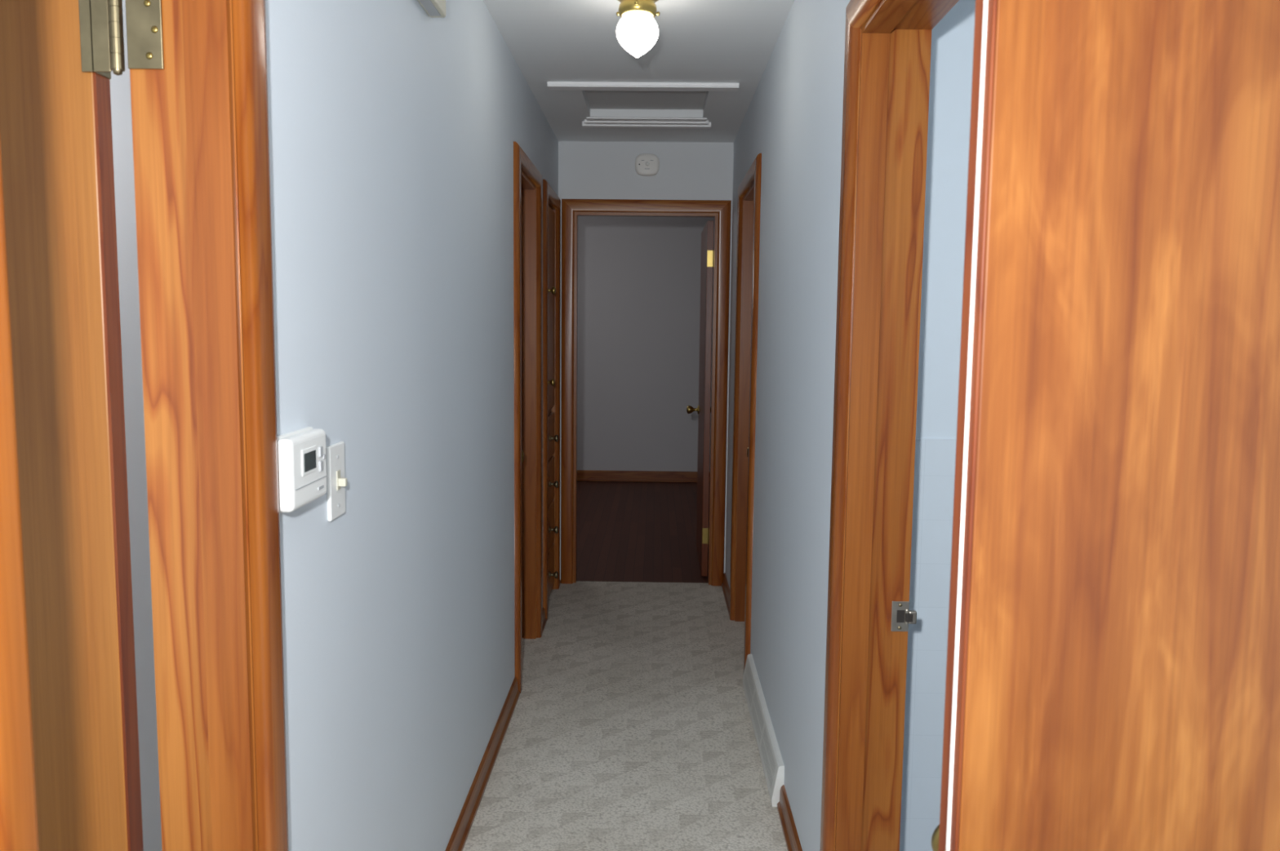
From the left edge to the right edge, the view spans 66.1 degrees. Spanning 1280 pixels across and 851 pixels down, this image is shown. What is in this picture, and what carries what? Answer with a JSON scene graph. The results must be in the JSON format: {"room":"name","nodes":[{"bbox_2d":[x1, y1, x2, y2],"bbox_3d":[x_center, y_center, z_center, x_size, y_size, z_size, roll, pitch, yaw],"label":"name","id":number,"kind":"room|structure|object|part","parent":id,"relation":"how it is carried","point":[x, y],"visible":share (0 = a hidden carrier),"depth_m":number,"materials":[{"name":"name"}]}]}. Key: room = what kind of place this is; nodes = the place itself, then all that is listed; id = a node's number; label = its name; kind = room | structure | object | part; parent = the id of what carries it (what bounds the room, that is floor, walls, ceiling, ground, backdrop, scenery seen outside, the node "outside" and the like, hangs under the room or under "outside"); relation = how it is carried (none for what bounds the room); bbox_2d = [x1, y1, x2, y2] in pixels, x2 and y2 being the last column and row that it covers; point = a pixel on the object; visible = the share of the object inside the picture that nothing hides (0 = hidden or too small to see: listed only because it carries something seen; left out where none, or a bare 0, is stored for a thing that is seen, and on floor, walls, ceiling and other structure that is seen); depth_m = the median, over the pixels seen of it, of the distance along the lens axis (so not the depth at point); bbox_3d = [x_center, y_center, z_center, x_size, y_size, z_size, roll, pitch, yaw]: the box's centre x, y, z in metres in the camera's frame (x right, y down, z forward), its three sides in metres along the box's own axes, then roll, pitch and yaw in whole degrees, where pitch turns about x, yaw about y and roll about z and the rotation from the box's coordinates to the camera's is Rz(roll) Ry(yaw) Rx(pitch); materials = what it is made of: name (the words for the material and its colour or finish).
{"room":"home hallway","nodes":[
{"label":"home hallway","id":0,"kind":"room"},
{"bbox_2d":[0,0,128,850],"bbox_3d":[-0.931,0.285,1.369,0.433,2.033,0.035,1,6,1],"label":"door","id":1,"kind":"structure","parent":0,"point":[47,127],"depth_m":1.32,"materials":[{"name":"brown wood"}]},
{"bbox_2d":[93,72,143,850],"bbox_3d":[-0.713,0.287,1.366,0.004,2.031,0.033,1,6,1],"label":"hinge edge","id":2,"kind":"object","parent":1,"relation":"attached to","point":[101,85],"visible":1,"depth_m":1.34,"materials":[{"name":"brown wood"}]},
{"bbox_2d":[78,0,111,79],"bbox_3d":[-0.698,-0.504,1.279,0.038,0.096,0.040,1,6,1],"label":"leaf","id":3,"kind":"structure","parent":2,"relation":"attached to","point":[93,14],"depth_m":1.26,"materials":[{"name":"gold metal"}]},
{"bbox_2d":[110,0,162,850],"bbox_3d":[-1.556,0.017,2.038,1.827,2.440,0.100,1,6,1],"label":"wall","id":4,"kind":"structure","parent":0,"point":[120,86],"depth_m":1.98,"materials":[{"name":"white paint"}]},
{"bbox_2d":[265,0,558,850],"bbox_3d":[-0.578,0.036,1.944,0.133,2.440,7.040,1,6,1],"label":"wall","id":5,"kind":"structure","parent":0,"point":[393,127],"depth_m":2.04,"materials":[{"name":"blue paint"}]},
{"bbox_2d":[111,21,123,75],"bbox_3d":[-0.665,-0.501,1.249,0.014,0.111,0.014,1,6,1],"label":"pin","id":6,"kind":"object","parent":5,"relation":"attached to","point":[117,72],"visible":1,"depth_m":1.25,"materials":[{"name":"gold metal"}]},
{"bbox_2d":[106,0,122,8],"bbox_3d":[-0.665,-0.539,1.245,0.017,0.019,0.017,1,6,1],"label":"hinge knuckle","id":7,"kind":"object","parent":6,"relation":"attached to","point":[109,2],"visible":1,"depth_m":1.24},
{"bbox_2d":[107,5,123,23],"bbox_3d":[-0.665,-0.520,1.247,0.017,0.019,0.017,1,6,1],"label":"hinge knuckle","id":8,"kind":"object","parent":6,"relation":"attached to","point":[114,13],"visible":1,"depth_m":1.24},
{"bbox_2d":[107,21,124,39],"bbox_3d":[-0.665,-0.501,1.249,0.017,0.019,0.017,1,6,1],"label":"hinge knuckle","id":9,"kind":"object","parent":6,"relation":"attached to","point":[115,28],"visible":1,"depth_m":1.24},
{"bbox_2d":[108,37,124,55],"bbox_3d":[-0.665,-0.482,1.251,0.017,0.019,0.017,1,6,1],"label":"hinge knuckle","id":10,"kind":"object","parent":6,"relation":"attached to","point":[116,45],"visible":1,"depth_m":1.24},
{"bbox_2d":[109,53,124,71],"bbox_3d":[-0.666,-0.463,1.253,0.017,0.019,0.017,1,6,1],"label":"hinge knuckle","id":11,"kind":"object","parent":6,"relation":"attached to","point":[117,60],"visible":1,"depth_m":1.25},
{"bbox_2d":[0,0,288,850],"bbox_3d":[-0.583,0.279,1.084,0.154,2.134,0.628,1,6,1],"label":"trim","id":12,"kind":"structure","parent":5,"relation":"attached to","point":[201,139],"depth_m":1.29,"materials":[{"name":"brown wood"}]},
{"bbox_2d":[124,0,164,69],"bbox_3d":[-0.626,-0.500,1.243,0.045,0.096,0.004,1,6,1],"label":"leaf","id":13,"kind":"object","parent":5,"relation":"attached to","point":[140,18],"depth_m":1.24,"materials":[{"name":"gold metal"}]},
{"bbox_2d":[143,0,150,6],"bbox_3d":[-0.620,-0.531,1.237,0.009,0.009,0.001,1,6,1],"label":"screw","id":14,"kind":"object","parent":5,"relation":"attached to","point":[147,2],"visible":1,"depth_m":1.24,"materials":[{"name":"gold metal"}]},
{"bbox_2d":[145,52,152,59],"bbox_3d":[-0.621,-0.468,1.244,0.009,0.009,0.001,1,6,1],"label":"screw","id":15,"kind":"object","parent":5,"relation":"attached to","point":[148,55],"visible":1,"depth_m":1.24,"materials":[{"name":"gold metal"}]},
{"bbox_2d":[151,26,158,33],"bbox_3d":[-0.612,-0.499,1.240,0.009,0.009,0.001,1,6,1],"label":"screw","id":16,"kind":"object","parent":5,"relation":"attached to","point":[154,29],"visible":1,"depth_m":1.24,"materials":[{"name":"gold metal"}]},
{"bbox_2d":[277,426,326,513],"bbox_3d":[-0.501,0.065,1.457,0.035,0.110,0.156,1,6,1],"label":"thermostat","id":17,"kind":"object","parent":5,"relation":"attached to","point":[301,453],"visible":0.93,"depth_m":1.42,"materials":[{"name":"white plastic"}]},
{"bbox_2d":[325,441,346,521],"bbox_3d":[-0.506,0.093,1.660,0.021,0.125,0.078,1,6,1],"label":"light switch","id":18,"kind":"object","parent":5,"relation":"attached to","point":[336,482],"visible":1,"depth_m":1.65,"materials":[{"name":"white plastic"}]},
{"bbox_2d":[417,0,445,17],"bbox_3d":[-0.475,-1.016,2.178,0.040,0.152,0.245,1,6,1],"label":"door chime","id":19,"kind":"object","parent":5,"relation":"attached to","point":[433,8],"visible":1,"depth_m":2.24,"materials":[{"name":"beige plastic"}]},
{"bbox_2d":[419,0,440,16],"bbox_3d":[-0.476,-0.942,2.187,0.024,0.002,0.198,1,6,1],"label":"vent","id":20,"kind":"object","parent":19,"relation":"attached to","point":[433,7],"depth_m":2.23,"materials":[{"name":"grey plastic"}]},
{"bbox_2d":[444,580,560,850],"bbox_3d":[-0.513,1.215,2.064,0.020,0.073,7.040,1,6,1],"label":"baseboard","id":21,"kind":"structure","parent":5,"relation":"attached to","point":[458,839],"depth_m":3.12,"materials":[{"name":"brown wood"}]},
{"bbox_2d":[520,187,523,639],"bbox_3d":[-0.555,-0.005,4.166,0.037,2.043,0.624,1,6,1],"label":"slab","id":22,"kind":"object","parent":5,"relation":"attached to","point":[521,188],"visible":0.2,"depth_m":4.46,"materials":[{"name":"brown wood"}]},
{"bbox_2d":[521,450,524,462],"bbox_3d":[-0.503,0.124,3.932,0.079,0.062,0.062,1,6,1],"label":"handle","id":23,"kind":"object","parent":22,"relation":"attached to","point":[522,452],"visible":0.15,"depth_m":3.92,"materials":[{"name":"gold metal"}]},
{"bbox_2d":[513,141,542,693],"bbox_3d":[-0.543,-0.038,4.162,0.175,2.134,0.778,1,6,1],"label":"trim","id":24,"kind":"structure","parent":5,"relation":"attached to","point":[526,176],"depth_m":4.41,"materials":[{"name":"brown wood"}]},
{"bbox_2d":[542,179,560,620],"bbox_3d":[-0.518,-0.131,5.062,0.154,2.134,0.668,1,6,1],"label":"trim","id":25,"kind":"structure","parent":5,"relation":"attached to","point":[550,199],"depth_m":4.82,"materials":[{"name":"brown wood"}]},
{"bbox_2d":[462,481,787,850],"bbox_3d":[0.247,1.092,3.979,5.600,0.060,10.900,1,6,1],"label":"floor","id":26,"kind":"structure","parent":0,"point":[630,728],"depth_m":3.73,"materials":[{"name":"carpet"}]},
{"bbox_2d":[548,206,558,595],"bbox_3d":[-0.499,-0.091,5.066,0.167,2.055,0.518,1,6,1],"label":"cupboard","id":27,"kind":"object","parent":26,"relation":"on","point":[552,290],"visible":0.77,"depth_m":5.14,"materials":[{"name":"brown wood"}]},
{"bbox_3d":[-0.443,-0.214,4.867,0.045,0.038,0.038,1,6,1],"label":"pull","id":28,"kind":"part","parent":27,"relation":"part of","materials":[{"name":"gold metal"}]},
{"bbox_3d":[-0.435,-0.661,4.820,0.045,0.038,0.038,1,6,1],"label":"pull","id":29,"kind":"part","parent":27,"relation":"part of","materials":[{"name":"gold metal"}]},
{"bbox_3d":[-0.444,0.066,5.081,0.045,0.038,0.038,1,6,1],"label":"drawer pull","id":30,"kind":"part","parent":27,"relation":"part of","materials":[{"name":"gold metal"}]},
{"bbox_3d":[-0.446,0.304,5.106,0.045,0.038,0.038,1,6,1],"label":"drawer pull","id":31,"kind":"part","parent":27,"relation":"part of","materials":[{"name":"gold metal"}]},
{"bbox_3d":[-0.449,0.543,5.131,0.045,0.038,0.038,1,6,1],"label":"drawer pull","id":32,"kind":"part","parent":27,"relation":"part of","materials":[{"name":"gold metal"}]},
{"bbox_3d":[-0.451,0.782,5.155,0.045,0.038,0.038,1,6,1],"label":"drawer pull","id":33,"kind":"part","parent":27,"relation":"part of","materials":[{"name":"gold metal"}]},
{"bbox_2d":[483,0,794,142],"bbox_3d":[0.274,-1.425,3.720,5.600,0.120,10.900,1,6,1],"label":"ceiling","id":34,"kind":"structure","parent":0,"point":[698,41],"depth_m":3.58,"materials":[{"name":"paint"}]},
{"bbox_2d":[616,0,659,57],"bbox_3d":[-0.007,-1.190,2.922,0.138,0.189,0.142,1,6,1],"label":"ceiling light","id":35,"kind":"object","parent":34,"relation":"attached to","point":[637,29],"depth_m":2.88,"materials":[{"name":"white glass"}]},
{"bbox_2d":[546,81,739,128],"bbox_3d":[0.020,-1.494,4.403,0.782,0.159,0.825,1,6,1],"label":"attic hatch","id":36,"kind":"object","parent":34,"relation":"attached to","point":[600,95],"visible":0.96,"depth_m":4.45,"materials":[{"name":"paint"}]},
{"bbox_3d":[0.013,-1.391,4.046,0.782,0.020,0.095,1,6,1],"label":"moulding","id":37,"kind":"part","parent":36,"relation":"part of","materials":[{"name":"white paint"}]},
{"bbox_3d":[0.032,-1.461,4.750,0.628,0.024,0.140,1,6,1],"label":"moulding","id":38,"kind":"part","parent":36,"relation":"part of","materials":[{"name":"white paint"}]},
{"bbox_2d":[577,216,714,471],"bbox_3d":[-0.054,-0.699,9.118,4.800,2.440,0.120,1,6,1],"label":"wall","id":39,"kind":"structure","parent":0,"point":[639,277],"depth_m":9.05,"materials":[{"name":"paint"}]},
{"bbox_2d":[577,470,710,483],"bbox_3d":[-0.067,0.473,9.164,4.600,0.100,0.030,1,6,1],"label":"baseboard","id":40,"kind":"structure","parent":39,"relation":"attached to","point":[582,475],"depth_m":9.16,"materials":[{"name":"brown wood"}]},
{"bbox_2d":[558,141,733,580],"bbox_3d":[-0.113,-0.326,5.505,4.800,2.440,0.133,1,6,1],"label":"wall","id":41,"kind":"structure","parent":0,"point":[588,170],"depth_m":5.33,"materials":[{"name":"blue paint"}]},
{"bbox_2d":[560,199,731,586],"bbox_3d":[0.024,-0.172,5.518,0.921,2.134,0.175,1,6,1],"label":"trim","id":42,"kind":"structure","parent":41,"relation":"attached to","point":[571,209],"depth_m":5.42,"materials":[{"name":"brown wood"}]},
{"bbox_2d":[635,154,659,176],"bbox_3d":[0.039,-1.405,5.302,0.130,0.114,0.043,1,6,1],"label":"smoke detector","id":43,"kind":"object","parent":41,"relation":"attached to","point":[646,165],"visible":1,"depth_m":5.29,"materials":[{"name":"plastic"}]},
{"bbox_2d":[696,220,713,576],"bbox_3d":[0.390,-0.174,5.968,0.035,2.028,0.750,1,6,1],"label":"door","id":44,"kind":"structure","parent":41,"relation":"attached to","point":[707,234],"depth_m":5.66,"materials":[{"name":"brown wood"}]},
{"bbox_2d":[686,404,698,414],"bbox_3d":[0.337,-0.101,6.293,0.079,0.062,0.062,1,6,1],"label":"handle","id":45,"kind":"object","parent":44,"relation":"attached to","point":[690,409],"visible":1,"depth_m":6.28,"materials":[{"name":"gold metal"}]},
{"bbox_2d":[702,528,707,543],"bbox_3d":[0.376,0.637,5.673,0.031,0.090,0.005,1,6,1],"label":"hinge leaf","id":46,"kind":"object","parent":44,"relation":"attached to","point":[704,538],"visible":1,"depth_m":5.67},
{"bbox_2d":[706,250,712,266],"bbox_3d":[0.392,-0.935,5.511,0.031,0.090,0.005,1,6,1],"label":"hinge leaf","id":47,"kind":"object","parent":44,"relation":"attached to","point":[709,254],"visible":1,"depth_m":5.51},
{"bbox_2d":[724,0,850,850],"bbox_3d":[0.529,-0.091,3.295,0.144,2.440,4.290,1,6,1],"label":"wall","id":48,"kind":"structure","parent":0,"point":[793,116],"depth_m":2.83,"materials":[{"name":"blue paint"}]},
{"bbox_2d":[728,153,761,672],"bbox_3d":[0.545,-0.052,4.410,0.186,2.134,0.888,1,6,1],"label":"trim","id":49,"kind":"structure","parent":48,"relation":"attached to","point":[749,189],"depth_m":4.72,"materials":[{"name":"brown wood"}]},
{"bbox_2d":[721,573,802,850],"bbox_3d":[0.443,1.034,3.912,0.020,0.073,3.296,1,6,1],"label":"baseboard","id":50,"kind":"structure","parent":48,"relation":"attached to","point":[792,841],"depth_m":2.86,"materials":[{"name":"brown wood"}]},
{"bbox_2d":[742,654,784,807],"bbox_3d":[0.428,1.047,3.504,0.036,0.130,1.020,1,6,1],"label":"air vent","id":51,"kind":"object","parent":48,"relation":"in","point":[771,760],"visible":1,"depth_m":3.33,"materials":[{"name":"metal"}]},
{"bbox_2d":[819,0,959,850],"bbox_3d":[0.490,0.231,1.660,0.165,2.134,1.018,1,6,1],"label":"trim","id":52,"kind":"structure","parent":48,"relation":"attached to","point":[888,42],"depth_m":2.07,"materials":[{"name":"brown wood"}]},
{"bbox_2d":[890,601,916,631],"bbox_3d":[0.566,0.411,2.107,0.052,0.066,0.014,1,6,1],"label":"strike plate","id":53,"kind":"object","parent":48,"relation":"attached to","point":[901,615],"visible":1,"depth_m":2.11,"materials":[{"name":"metal"}]},
{"bbox_2d":[915,0,975,439],"bbox_3d":[1.512,0.006,2.449,1.850,2.440,0.120,1,6,1],"label":"wall","id":54,"kind":"structure","parent":0,"point":[953,37],"depth_m":2.35,"materials":[{"name":"blue paint"}]},
{"bbox_2d":[899,439,956,850],"bbox_3d":[1.505,0.634,2.451,1.850,1.190,0.006,1,6,1],"label":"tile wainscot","id":55,"kind":"structure","parent":54,"relation":"attached to","point":[935,459],"depth_m":2.45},
{"bbox_3d":[1.792,0.137,1.208,2.450,2.440,0.133,1,6,1],"label":"wall","id":56,"kind":"structure","parent":0,"visible":0},
{"bbox_2d":[958,0,1279,850],"bbox_3d":[0.675,0.329,1.081,0.716,2.038,0.035,-1,6,-11],"label":"door","id":57,"kind":"structure","parent":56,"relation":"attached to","point":[1122,686],"depth_m":0.99,"materials":[{"name":"brown wood"}]},
{"bbox_2d":[931,824,939,850],"bbox_3d":[0.362,0.476,1.093,0.062,0.062,0.079,-1,6,-11],"label":"handle","id":58,"kind":"object","parent":57,"relation":"attached to","point":[935,839],"visible":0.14,"depth_m":1.11,"materials":[{"name":"gold metal"}]},
{"bbox_2d":[937,0,997,850],"bbox_3d":[0.321,0.332,1.012,0.006,2.038,0.035,-1,6,-11],"label":"door edge","id":59,"kind":"object","parent":57,"relation":"attached to","point":[992,4],"depth_m":0.97,"materials":[{"name":"brown wood"}]},
{"bbox_3d":[0.320,0.333,1.008,0.002,2.038,0.006,-1,6,-12],"label":"edge lip","id":60,"kind":"part","parent":59,"relation":"part of","materials":[{"name":"orange wood"}]}
]}

